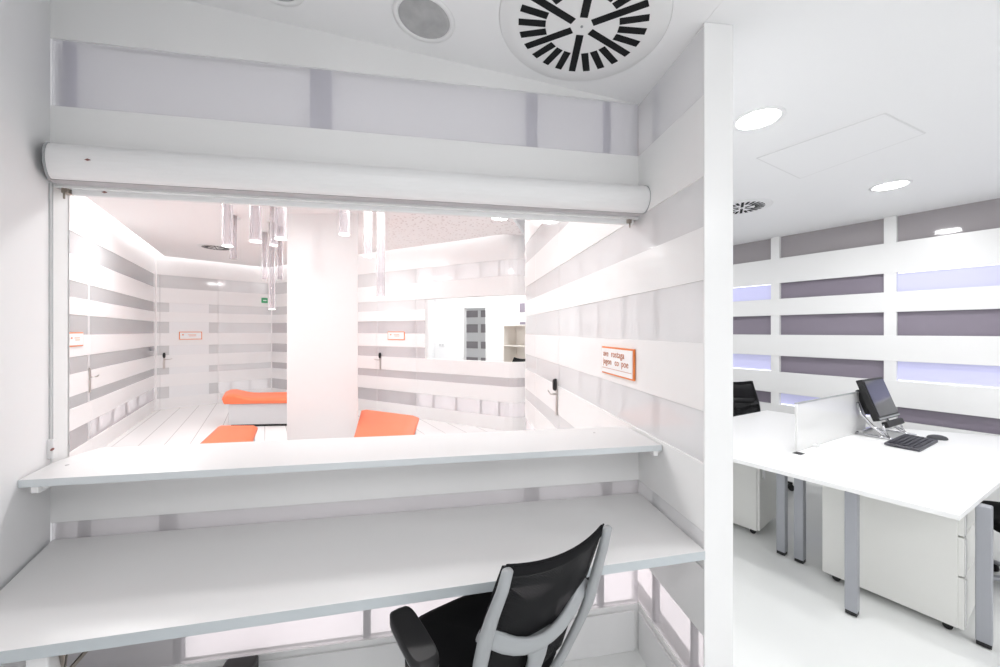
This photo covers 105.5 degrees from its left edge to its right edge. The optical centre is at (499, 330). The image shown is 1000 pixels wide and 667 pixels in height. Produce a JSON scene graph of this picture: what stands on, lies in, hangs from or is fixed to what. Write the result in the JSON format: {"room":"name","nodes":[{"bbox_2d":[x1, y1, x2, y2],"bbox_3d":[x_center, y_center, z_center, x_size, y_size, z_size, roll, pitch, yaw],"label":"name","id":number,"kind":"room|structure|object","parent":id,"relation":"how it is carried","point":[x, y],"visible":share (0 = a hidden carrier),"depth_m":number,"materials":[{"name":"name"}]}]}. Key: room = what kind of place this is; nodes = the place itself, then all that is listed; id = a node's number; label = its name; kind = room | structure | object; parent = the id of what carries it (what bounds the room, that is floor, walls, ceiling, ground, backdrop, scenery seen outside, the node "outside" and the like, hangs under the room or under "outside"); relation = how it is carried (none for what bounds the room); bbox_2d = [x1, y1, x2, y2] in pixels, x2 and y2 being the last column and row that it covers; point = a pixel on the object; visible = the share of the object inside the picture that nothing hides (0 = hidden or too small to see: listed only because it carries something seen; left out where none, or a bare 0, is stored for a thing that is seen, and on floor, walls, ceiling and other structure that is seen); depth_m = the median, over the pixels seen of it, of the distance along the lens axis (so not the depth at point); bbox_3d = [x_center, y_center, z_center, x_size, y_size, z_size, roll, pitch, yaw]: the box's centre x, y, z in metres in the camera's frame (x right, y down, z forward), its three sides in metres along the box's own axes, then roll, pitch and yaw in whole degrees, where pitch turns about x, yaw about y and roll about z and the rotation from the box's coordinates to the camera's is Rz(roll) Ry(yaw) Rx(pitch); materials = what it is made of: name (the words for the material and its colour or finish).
{"room":"reception office","nodes":[
{"label":"reception office","id":0,"kind":"room"},
{"bbox_2d":[0,0,49,666],"bbox_3d":[-1.231,-0.025,0.519,0.100,3.250,2.197,0,0,-31],"label":"wall","id":1,"kind":"structure","parent":0,"point":[24,24],"depth_m":1.33,"materials":[{"name":"white paint"}]},
{"bbox_2d":[50,38,51,541],"bbox_3d":[-0.585,-0.110,1.787,2.617,3.420,0.012,0,0,-10],"label":"wall","id":2,"kind":"structure","parent":0,"point":[50,38],"depth_m":1.56,"materials":[{"name":"white"}]},
{"bbox_2d":[18,426,661,492],"bbox_3d":[-0.516,0.532,1.657,2.462,0.050,0.373,0,0,-9],"label":"shelf","id":3,"kind":"object","parent":2,"relation":"on","point":[181,461],"visible":1,"depth_m":1.58,"materials":[{"name":"white laminate"}]},
{"bbox_2d":[91,202,154,449],"bbox_3d":[-6.123,-0.110,6.224,0.100,3.420,3.296,0,0,-32],"label":"wall","id":4,"kind":"structure","parent":0,"point":[123,263],"depth_m":5.79,"materials":[{"name":"white"}]},
{"bbox_2d":[69,195,91,240],"bbox_3d":[-4.988,-1.483,4.395,0.100,0.674,1.008,0,0,-32],"label":"lintel","id":5,"kind":"object","parent":4,"relation":"attached to","point":[80,208],"visible":0.21,"depth_m":4.58,"materials":[{"name":"white paint"}]},
{"bbox_2d":[69,230,98,456],"bbox_3d":[-4.996,0.200,4.419,0.167,2.800,1.054,0,0,-28],"label":"door","id":6,"kind":"structure","parent":5,"relation":"attached to","point":[80,264],"depth_m":4.54,"materials":[{"name":"white"}]},
{"bbox_2d":[69,332,82,346],"bbox_3d":[-4.932,0.098,4.418,0.016,0.165,0.420,0,0,-32],"label":"door sign","id":7,"kind":"object","parent":6,"relation":"attached to","point":[75,338],"visible":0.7,"depth_m":4.41,"materials":[{"name":"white plastic"}]},
{"bbox_2d":[154,249,156,410],"bbox_3d":[-6.950,-0.110,7.703,0.040,3.420,0.134,0,0,0],"label":"trim","id":8,"kind":"structure","parent":4,"relation":"attached to","point":[155,274],"depth_m":7.65,"materials":[{"name":"white"}]},
{"bbox_2d":[156,250,159,409],"bbox_3d":[-6.961,-0.110,7.712,0.100,3.420,0.076,0,0,42],"label":"wall","id":9,"kind":"structure","parent":0,"point":[157,252],"depth_m":7.69,"materials":[{"name":"white paint"}]},
{"bbox_2d":[218,262,270,402],"bbox_3d":[-5.924,-0.110,8.844,0.100,3.420,1.058,0,0,42],"label":"wall","id":10,"kind":"structure","parent":0,"point":[244,322],"depth_m":8.79,"materials":[{"name":"white"}]},
{"bbox_2d":[160,253,217,278],"bbox_3d":[-6.609,-1.483,8.097,0.100,0.674,0.968,0,0,42],"label":"lintel","id":11,"kind":"object","parent":10,"relation":"attached to","point":[173,266],"visible":0.64,"depth_m":8.04,"materials":[{"name":"white paint"}]},
{"bbox_2d":[160,275,217,409],"bbox_3d":[-6.585,0.200,8.075,0.164,2.800,0.960,0,0,42],"label":"door","id":12,"kind":"structure","parent":11,"relation":"attached to","point":[188,368],"depth_m":8.04,"materials":[{"name":"white"}]},
{"bbox_2d":[179,332,201,339],"bbox_3d":[-6.560,0.098,8.062,0.016,0.165,0.382,0,0,43],"label":"door sign","id":13,"kind":"object","parent":12,"relation":"attached to","point":[182,335],"visible":1,"depth_m":8.04,"materials":[{"name":"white plastic"}]},
{"bbox_2d":[261,298,267,302],"bbox_3d":[-5.625,-0.730,9.081,0.016,0.120,0.130,0,0,42],"label":"exit sign","id":14,"kind":"object","parent":10,"relation":"attached to","point":[263,300],"visible":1,"depth_m":9.07,"materials":[{"name":"green plastic"}]},
{"bbox_2d":[271,267,271,391],"bbox_3d":[-5.530,-0.110,9.253,0.040,3.420,0.134,0,0,0],"label":"trim","id":15,"kind":"structure","parent":10,"relation":"attached to","point":[271,267],"depth_m":9.19,"materials":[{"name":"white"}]},
{"bbox_2d":[87,197,524,266],"bbox_3d":[-2.452,-1.530,5.634,5.176,0.060,8.901,0,0,-32],"label":"ceiling","id":16,"kind":"structure","parent":0,"point":[172,228],"depth_m":5.51,"materials":[{"name":"white paint"}]},
{"bbox_2d":[197,244,233,250],"bbox_3d":[-5.100,-1.494,6.820,0.540,0.011,0.540,0,0,0],"label":"ceiling vent","id":17,"kind":"object","parent":16,"relation":"in","point":[205,246],"visible":0.96,"depth_m":6.79,"materials":[{"name":"white metal"}]},
{"bbox_2d":[222,204,232,247],"bbox_3d":[-2.319,-1.109,3.234,0.110,0.781,0.110,0,0,0],"label":"tube","id":18,"kind":"object","parent":16,"relation":"hanging from","point":[223,245],"visible":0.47,"depth_m":3.23,"materials":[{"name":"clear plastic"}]},
{"bbox_2d":[228,214,237,259],"bbox_3d":[-3.441,-1.214,4.903,0.110,0.570,0.110,0,0,0],"label":"tube","id":19,"kind":"object","parent":16,"relation":"hanging from","point":[230,215],"visible":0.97,"depth_m":4.90,"materials":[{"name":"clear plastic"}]},
{"bbox_2d":[249,205,261,242],"bbox_3d":[-1.845,-1.085,2.868,0.110,0.827,0.110,0,0,0],"label":"tube","id":20,"kind":"object","parent":16,"relation":"hanging from","point":[250,239],"visible":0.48,"depth_m":2.85,"materials":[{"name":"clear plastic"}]},
{"bbox_2d":[261,231,268,279],"bbox_3d":[-3.553,-1.139,5.736,0.110,0.720,0.110,0,0,0],"label":"tube","id":21,"kind":"object","parent":16,"relation":"hanging from","point":[266,232],"visible":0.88,"depth_m":5.74,"materials":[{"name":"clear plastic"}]},
{"bbox_2d":[267,221,276,309],"bbox_3d":[-3.145,-0.898,5.241,0.110,1.202,0.110,0,0,0],"label":"tube","id":22,"kind":"object","parent":16,"relation":"hanging from","point":[272,222],"visible":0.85,"depth_m":5.24,"materials":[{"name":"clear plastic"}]},
{"bbox_2d":[270,206,277,245],"bbox_3d":[-2.585,-1.237,4.343,0.110,0.524,0.110,0,0,0],"label":"tube","id":23,"kind":"object","parent":16,"relation":"hanging from","point":[270,206],"visible":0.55,"depth_m":4.35,"materials":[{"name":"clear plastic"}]},
{"bbox_2d":[276,225,283,279],"bbox_3d":[-3.143,-1.118,5.429,0.110,0.762,0.110,0,0,0],"label":"tube","id":24,"kind":"object","parent":16,"relation":"hanging from","point":[279,226],"visible":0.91,"depth_m":5.42,"materials":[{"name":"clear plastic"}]},
{"bbox_2d":[274,207,286,240],"bbox_3d":[-1.657,-1.095,2.868,0.110,0.808,0.110,0,0,0],"label":"tube","id":25,"kind":"object","parent":16,"relation":"hanging from","point":[275,237],"visible":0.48,"depth_m":2.85,"materials":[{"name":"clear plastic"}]},
{"bbox_2d":[339,211,349,235],"bbox_3d":[-1.222,-1.126,2.980,0.110,0.746,0.110,0,0,0],"label":"tube","id":26,"kind":"object","parent":16,"relation":"hanging from","point":[341,233],"visible":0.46,"depth_m":2.98,"materials":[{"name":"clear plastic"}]},
{"bbox_2d":[363,211,372,257],"bbox_3d":[-1.228,-1.094,3.535,0.110,0.811,0.110,0,0,0],"label":"tube","id":27,"kind":"object","parent":16,"relation":"hanging from","point":[364,255],"visible":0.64,"depth_m":3.54,"materials":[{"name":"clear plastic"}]},
{"bbox_2d":[376,212,384,297],"bbox_3d":[-1.135,-0.907,3.619,0.110,1.185,0.110,0,0,0],"label":"tube","id":28,"kind":"object","parent":16,"relation":"hanging from","point":[376,212],"visible":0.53,"depth_m":3.61,"materials":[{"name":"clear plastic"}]},
{"bbox_2d":[490,218,508,220],"bbox_3d":[0.000,-1.496,5.030,0.268,0.006,0.268,0,0,0],"label":"recessed light","id":29,"kind":"object","parent":16,"relation":"in","point":[495,219],"visible":0.38,"depth_m":5.10,"materials":[{"name":"white metal"}]},
{"bbox_2d":[287,213,357,439],"bbox_3d":[-2.396,0.040,5.100,1.159,3.120,0.500,0,0,0],"label":"wall pillar","id":30,"kind":"structure","parent":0,"point":[322,263],"depth_m":4.85,"materials":[{"name":"white paint"}]},
{"bbox_2d":[272,252,376,410],"bbox_3d":[-3.952,-0.110,8.380,3.556,3.420,0.100,0,0,29],"label":"wall","id":31,"kind":"structure","parent":0,"point":[367,300],"depth_m":7.70,"materials":[{"name":"white"}]},
{"bbox_2d":[50,0,638,666],"bbox_3d":[-0.535,0.094,1.737,2.495,3.013,0.072,0,0,-10],"label":"wall","id":32,"kind":"structure","parent":0,"point":[183,76],"depth_m":1.64,"materials":[{"name":"white paint"}]},
{"bbox_2d":[42,142,650,458],"bbox_3d":[-0.521,-0.107,1.665,2.494,1.204,0.169,0,0,-10],"label":"roller blind","id":33,"kind":"object","parent":32,"relation":"attached to","point":[64,164],"visible":0.94,"depth_m":1.59,"materials":[{"name":"white metal"}]},
{"bbox_2d":[220,610,633,666],"bbox_3d":[-0.532,1.500,1.694,2.445,0.200,0.011,0,0,-10],"label":"baseboard","id":34,"kind":"structure","parent":32,"relation":"attached to","point":[613,632],"depth_m":1.84,"materials":[{"name":"white paint"}]},
{"bbox_2d":[428,299,433,357],"bbox_3d":[-2.105,0.225,8.508,0.080,2.750,1.880,0,0,29],"label":"wall","id":35,"kind":"structure","parent":0,"point":[430,302],"depth_m":9.22,"materials":[{"name":"white paint"}]},
{"bbox_2d":[416,219,524,430],"bbox_3d":[-0.527,-0.110,6.510,2.225,3.420,0.427,0,0,19],"label":"wall","id":36,"kind":"structure","parent":0,"point":[476,393],"depth_m":6.41,"materials":[{"name":"white paint"}]},
{"bbox_2d":[377,247,415,272],"bbox_3d":[-1.958,-1.483,7.270,1.008,0.674,0.100,0,0,29],"label":"lintel","id":37,"kind":"object","parent":36,"relation":"attached to","point":[404,258],"visible":0.43,"depth_m":7.21,"materials":[{"name":"white paint"}]},
{"bbox_2d":[374,269,415,415],"bbox_3d":[-1.973,0.200,7.273,1.034,2.800,0.168,0,0,26],"label":"door","id":38,"kind":"structure","parent":37,"relation":"attached to","point":[396,312],"depth_m":7.22,"materials":[{"name":"white"}]},
{"bbox_2d":[388,332,404,339],"bbox_3d":[-1.973,0.090,7.211,0.430,0.160,0.016,0,0,29],"label":"door sign","id":39,"kind":"object","parent":38,"relation":"attached to","point":[391,335],"visible":1,"depth_m":7.20,"materials":[{"name":"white plastic"}]},
{"bbox_2d":[434,296,507,361],"bbox_3d":[0.226,0.225,8.339,4.160,2.750,0.090,0,0,29],"label":"wall","id":40,"kind":"structure","parent":0,"point":[448,313],"depth_m":8.93,"materials":[{"name":"white paint"}]},
{"bbox_2d":[463,306,486,360],"bbox_3d":[-0.559,0.515,8.774,0.657,2.170,0.112,0,0,29],"label":"trim","id":41,"kind":"structure","parent":40,"relation":"attached to","point":[466,307],"depth_m":8.87,"materials":[{"name":"white metal"}]},
{"bbox_2d":[466,308,485,360],"bbox_3d":[1.393,0.200,9.675,6.000,2.800,0.080,0,0,29],"label":"wall","id":42,"kind":"structure","parent":0,"point":[475,317],"depth_m":10.79,"materials":[{"name":"white paint"}]},
{"bbox_2d":[508,295,524,324],"bbox_3d":[0.794,0.225,7.558,0.080,2.750,1.959,0,0,-37],"label":"wall","id":43,"kind":"structure","parent":0,"point":[515,316],"depth_m":8.11,"materials":[{"name":"white paint"}]},
{"bbox_2d":[520,303,524,311],"bbox_3d":[0.805,-0.485,7.466,0.011,0.190,1.300,0,0,-37],"label":"window","id":44,"kind":"structure","parent":43,"relation":"in","point":[522,305],"depth_m":7.91,"materials":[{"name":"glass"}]},
{"bbox_2d":[104,403,999,666],"bbox_3d":[-1.200,1.640,4.750,15.600,0.080,15.500,0,0,0],"label":"floor","id":45,"kind":"structure","parent":0,"point":[787,612],"depth_m":2.16,"materials":[{"name":"white plastic"}]},
{"bbox_2d":[200,425,257,443],"bbox_3d":[-2.784,1.365,3.852,0.524,0.470,1.917,0,0,-26],"label":"bench","id":46,"kind":"object","parent":45,"relation":"on","point":[223,433],"visible":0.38,"depth_m":4.15,"materials":[{"name":"orange fabric"}]},
{"bbox_2d":[223,655,258,666],"bbox_3d":[-1.030,1.455,1.498,0.120,0.290,0.074,0,0,-10],"label":"cable box","id":47,"kind":"object","parent":45,"relation":"on","point":[247,661],"visible":1,"depth_m":1.51,"materials":[{"name":"black plastic"}]},
{"bbox_2d":[222,389,286,425],"bbox_3d":[-3.820,1.329,6.702,2.266,0.542,0.886,0,0,-10],"label":"bench","id":48,"kind":"object","parent":45,"relation":"on","point":[245,408],"visible":0.48,"depth_m":6.37,"materials":[{"name":"orange fabric"}]},
{"bbox_2d":[222,389,286,403],"bbox_3d":[-3.820,1.137,6.702,2.266,0.157,0.886,0,0,-10],"label":"cushion","id":49,"kind":"object","parent":48,"relation":"on","point":[233,396],"depth_m":6.38,"materials":[{"name":"orange fabric"}]},
{"bbox_2d":[0,493,704,666],"bbox_3d":[-0.469,1.205,1.399,2.474,0.788,0.597,0,0,-10],"label":"reception desk","id":50,"kind":"object","parent":45,"relation":"on","point":[84,595],"visible":1,"depth_m":1.31,"materials":[{"name":"white laminate"}]},
{"bbox_2d":[354,410,418,436],"bbox_3d":[-1.356,1.365,4.676,0.765,0.470,2.133,0,0,-17],"label":"bench","id":51,"kind":"object","parent":45,"relation":"on","point":[371,423],"visible":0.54,"depth_m":4.59,"materials":[{"name":"orange fabric"}]},
{"bbox_2d":[390,523,611,666],"bbox_3d":[-0.032,1.097,1.359,0.698,1.007,0.756,0,0,-34],"label":"office chair","id":52,"kind":"object","parent":45,"relation":"on","point":[525,619],"visible":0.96,"depth_m":1.13,"materials":[{"name":"black fabric"}]},
{"bbox_2d":[503,325,524,361],"bbox_3d":[0.503,0.740,7.563,0.340,1.720,1.000,0,0,-37],"label":"shelf unit","id":53,"kind":"object","parent":45,"relation":"on","point":[513,335],"visible":0.23,"depth_m":7.92,"materials":[{"name":"white wood"}]},
{"bbox_2d":[512,357,524,361],"bbox_3d":[0.056,1.051,6.929,0.817,1.097,0.754,0,0,-32],"label":"office chair","id":54,"kind":"object","parent":45,"relation":"on","point":[514,358],"visible":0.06,"depth_m":7.20,"materials":[{"name":"black fabric"}]},
{"bbox_2d":[733,462,775,533],"bbox_3d":[2.019,1.267,3.243,0.425,0.664,0.502,0,0,-39],"label":"drawer pedestal","id":55,"kind":"object","parent":45,"relation":"on","point":[754,489],"visible":0.48,"depth_m":3.01,"materials":[{"name":"white"}]},
{"bbox_2d":[733,381,793,490],"bbox_3d":[2.650,1.084,4.001,0.719,1.032,0.779,0,0,6],"label":"office chair","id":56,"kind":"object","parent":45,"relation":"on","point":[745,398],"visible":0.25,"depth_m":4.28,"materials":[{"name":"black fabric"}]},
{"bbox_2d":[733,410,875,555],"bbox_3d":[2.275,1.230,3.291,2.097,0.740,0.851,0,0,-29],"label":"office desk","id":57,"kind":"object","parent":45,"relation":"on","point":[761,436],"visible":0.46,"depth_m":2.88,"materials":[{"name":"white laminate"}]},
{"bbox_2d":[794,392,865,450],"bbox_3d":[2.640,0.687,3.006,1.200,0.343,0.070,0,0,-29],"label":"screen","id":58,"kind":"object","parent":57,"relation":"on","point":[818,421],"visible":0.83,"depth_m":2.93,"materials":[{"name":"white"}]},
{"bbox_2d":[755,427,999,649],"bbox_3d":[3.008,1.228,2.706,2.616,0.743,0.882,0,0,-29],"label":"office desk","id":59,"kind":"object","parent":45,"relation":"on","point":[951,478],"visible":1,"depth_m":2.26,"materials":[{"name":"white laminate"}]},
{"bbox_2d":[855,377,916,439],"bbox_3d":[3.184,0.630,3.158,0.414,0.456,0.298,0,0,-28],"label":"computer monitor","id":60,"kind":"object","parent":59,"relation":"on","point":[875,399],"visible":0.98,"depth_m":3.13,"materials":[{"name":"black plastic"}]},
{"bbox_2d":[884,434,937,451],"bbox_3d":[3.135,0.845,2.895,0.470,0.030,0.184,0,0,-30],"label":"keyboard","id":61,"kind":"object","parent":59,"relation":"on","point":[905,441],"visible":1,"depth_m":2.85,"materials":[{"name":"grey plastic"}]},
{"bbox_2d":[926,434,948,440],"bbox_3d":[3.475,0.842,3.020,0.124,0.035,0.073,0,0,31],"label":"computer mouse","id":62,"kind":"object","parent":59,"relation":"on","point":[932,436],"visible":0.98,"depth_m":3.00,"materials":[{"name":"grey plastic"}]},
{"bbox_2d":[822,485,974,629],"bbox_3d":[2.422,1.267,2.325,0.420,0.664,0.591,0,0,-33],"label":"drawer pedestal","id":63,"kind":"object","parent":45,"relation":"on","point":[923,562],"visible":0.66,"depth_m":2.13,"materials":[{"name":"white laminate"}]},
{"bbox_2d":[981,500,999,581],"bbox_3d":[3.264,1.097,2.217,0.756,1.007,0.698,0,0,28],"label":"office chair","id":64,"kind":"object","parent":45,"relation":"on","point":[996,505],"visible":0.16,"depth_m":2.38,"materials":[{"name":"black fabric"}]},
{"bbox_2d":[186,0,999,258],"bbox_3d":[2.050,-1.397,2.600,9.100,0.502,11.200,0,0,0],"label":"ceiling","id":65,"kind":"structure","parent":0,"point":[933,66],"depth_m":1.74,"materials":[{"name":"white paint"}]},
{"bbox_2d":[267,0,303,6],"bbox_3d":[-0.862,-1.316,1.415,0.247,0.031,0.248,0,0,-5],"label":"recessed light","id":66,"kind":"object","parent":65,"relation":"in","point":[287,3],"visible":1,"depth_m":1.52,"materials":[{"name":"white metal"}]},
{"bbox_2d":[392,0,454,43],"bbox_3d":[-0.305,-1.255,1.530,0.247,0.031,0.248,0,0,-5],"label":"recessed light","id":67,"kind":"object","parent":65,"relation":"in","point":[427,21],"visible":1,"depth_m":1.53,"materials":[{"name":"white metal"}]},
{"bbox_2d":[499,0,672,80],"bbox_3d":[0.319,-1.190,1.478,0.648,0.073,0.648,0,0,34],"label":"ceiling vent","id":68,"kind":"object","parent":65,"relation":"in","point":[567,40],"visible":1,"depth_m":1.51,"materials":[{"name":"white metal"}]},
{"bbox_2d":[733,198,772,214],"bbox_3d":[2.240,-1.140,3.520,0.470,0.011,0.470,0,0,0],"label":"ceiling vent","id":69,"kind":"object","parent":65,"relation":"in","point":[745,206],"visible":0.71,"depth_m":3.45,"materials":[{"name":"white metal"}]},
{"bbox_2d":[733,106,785,131],"bbox_3d":[1.395,-1.143,2.055,0.244,0.006,0.244,0,0,0],"label":"recessed light","id":70,"kind":"object","parent":65,"relation":"in","point":[759,118],"visible":0.99,"depth_m":2.04,"materials":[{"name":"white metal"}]},
{"bbox_2d":[736,109,780,128],"bbox_3d":[1.395,-1.143,2.055,0.200,0.003,0.200,0,0,0],"label":"diffuser","id":71,"kind":"object","parent":70,"relation":"attached to","point":[756,118],"depth_m":2.05,"materials":[{"name":"white plastic"}]},
{"bbox_2d":[756,113,925,178],"bbox_3d":[2.149,-1.144,2.399,0.649,0.003,0.673,0,0,-31],"label":"ceiling hatch","id":72,"kind":"object","parent":65,"relation":"attached to","point":[803,159],"visible":1,"depth_m":2.34,"materials":[{"name":"white paint"}]},
{"bbox_2d":[869,179,912,191],"bbox_3d":[3.075,-1.143,2.995,0.244,0.006,0.244,0,0,0],"label":"recessed light","id":73,"kind":"object","parent":65,"relation":"in","point":[896,184],"visible":1,"depth_m":2.98,"materials":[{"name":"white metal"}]},
{"bbox_2d":[873,181,908,189],"bbox_3d":[3.075,-1.143,2.995,0.200,0.003,0.200,0,0,0],"label":"diffuser","id":74,"kind":"object","parent":73,"relation":"attached to","point":[891,185],"depth_m":2.98,"materials":[{"name":"white plastic"}]},
{"bbox_2d":[525,27,702,666],"bbox_3d":[0.599,-0.110,3.235,0.110,3.420,3.649,0,0,-7],"label":"wall","id":75,"kind":"structure","parent":0,"point":[639,287],"depth_m":1.74,"materials":[{"name":"white paint"}]},
{"bbox_2d":[536,220,543,230],"bbox_3d":[0.522,-1.483,3.885,0.110,0.674,0.988,0,0,-7],"label":"lintel","id":76,"kind":"object","parent":75,"relation":"attached to","point":[538,223],"visible":0.07,"depth_m":4.22,"materials":[{"name":"white paint"}]},
{"bbox_2d":[536,221,559,429],"bbox_3d":[0.490,0.200,3.881,0.174,2.800,0.980,0,0,-7],"label":"door","id":77,"kind":"structure","parent":76,"relation":"attached to","point":[547,234],"depth_m":3.79,"materials":[{"name":"white paint"}]},
{"bbox_2d":[602,346,634,380],"bbox_3d":[0.661,0.175,2.155,0.016,0.163,0.421,0,0,-7],"label":"door sign","id":78,"kind":"object","parent":75,"relation":"attached to","point":[619,362],"visible":1,"depth_m":2.10,"materials":[{"name":"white plastic"}]},
{"bbox_2d":[638,612,676,666],"bbox_3d":[0.723,1.500,1.663,0.011,0.200,0.472,0,0,-7],"label":"baseboard","id":79,"kind":"structure","parent":75,"relation":"attached to","point":[651,650],"depth_m":1.78,"materials":[{"name":"white metal"}]},
{"bbox_2d":[703,22,732,666],"bbox_3d":[0.815,0.227,1.419,0.116,2.746,0.007,0,0,-7],"label":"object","id":80,"kind":"structure","parent":75,"relation":"attached to","point":[717,38],"depth_m":1.42,"materials":[{"name":"white paint"}]},
{"bbox_2d":[733,198,999,501],"bbox_3d":[3.514,0.200,4.510,0.120,2.800,7.724,0,0,-33],"label":"wall","id":81,"kind":"structure","parent":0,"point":[836,311],"depth_m":3.83,"materials":[{"name":"white paint"}]},
{"bbox_2d":[898,264,999,273],"bbox_3d":[4.136,-0.576,3.529,0.008,0.008,0.610,0,0,-33],"label":"lamp","id":82,"kind":"object","parent":81,"relation":"attached to","point":[990,264],"depth_m":3.50,"materials":[{"name":"white plastic"}]},
{"bbox_2d":[898,380,999,388],"bbox_3d":[4.136,0.491,3.529,0.008,0.008,0.610,0,0,-33],"label":"lamp","id":83,"kind":"object","parent":81,"relation":"attached to","point":[903,380],"depth_m":3.50,"materials":[{"name":"white"}]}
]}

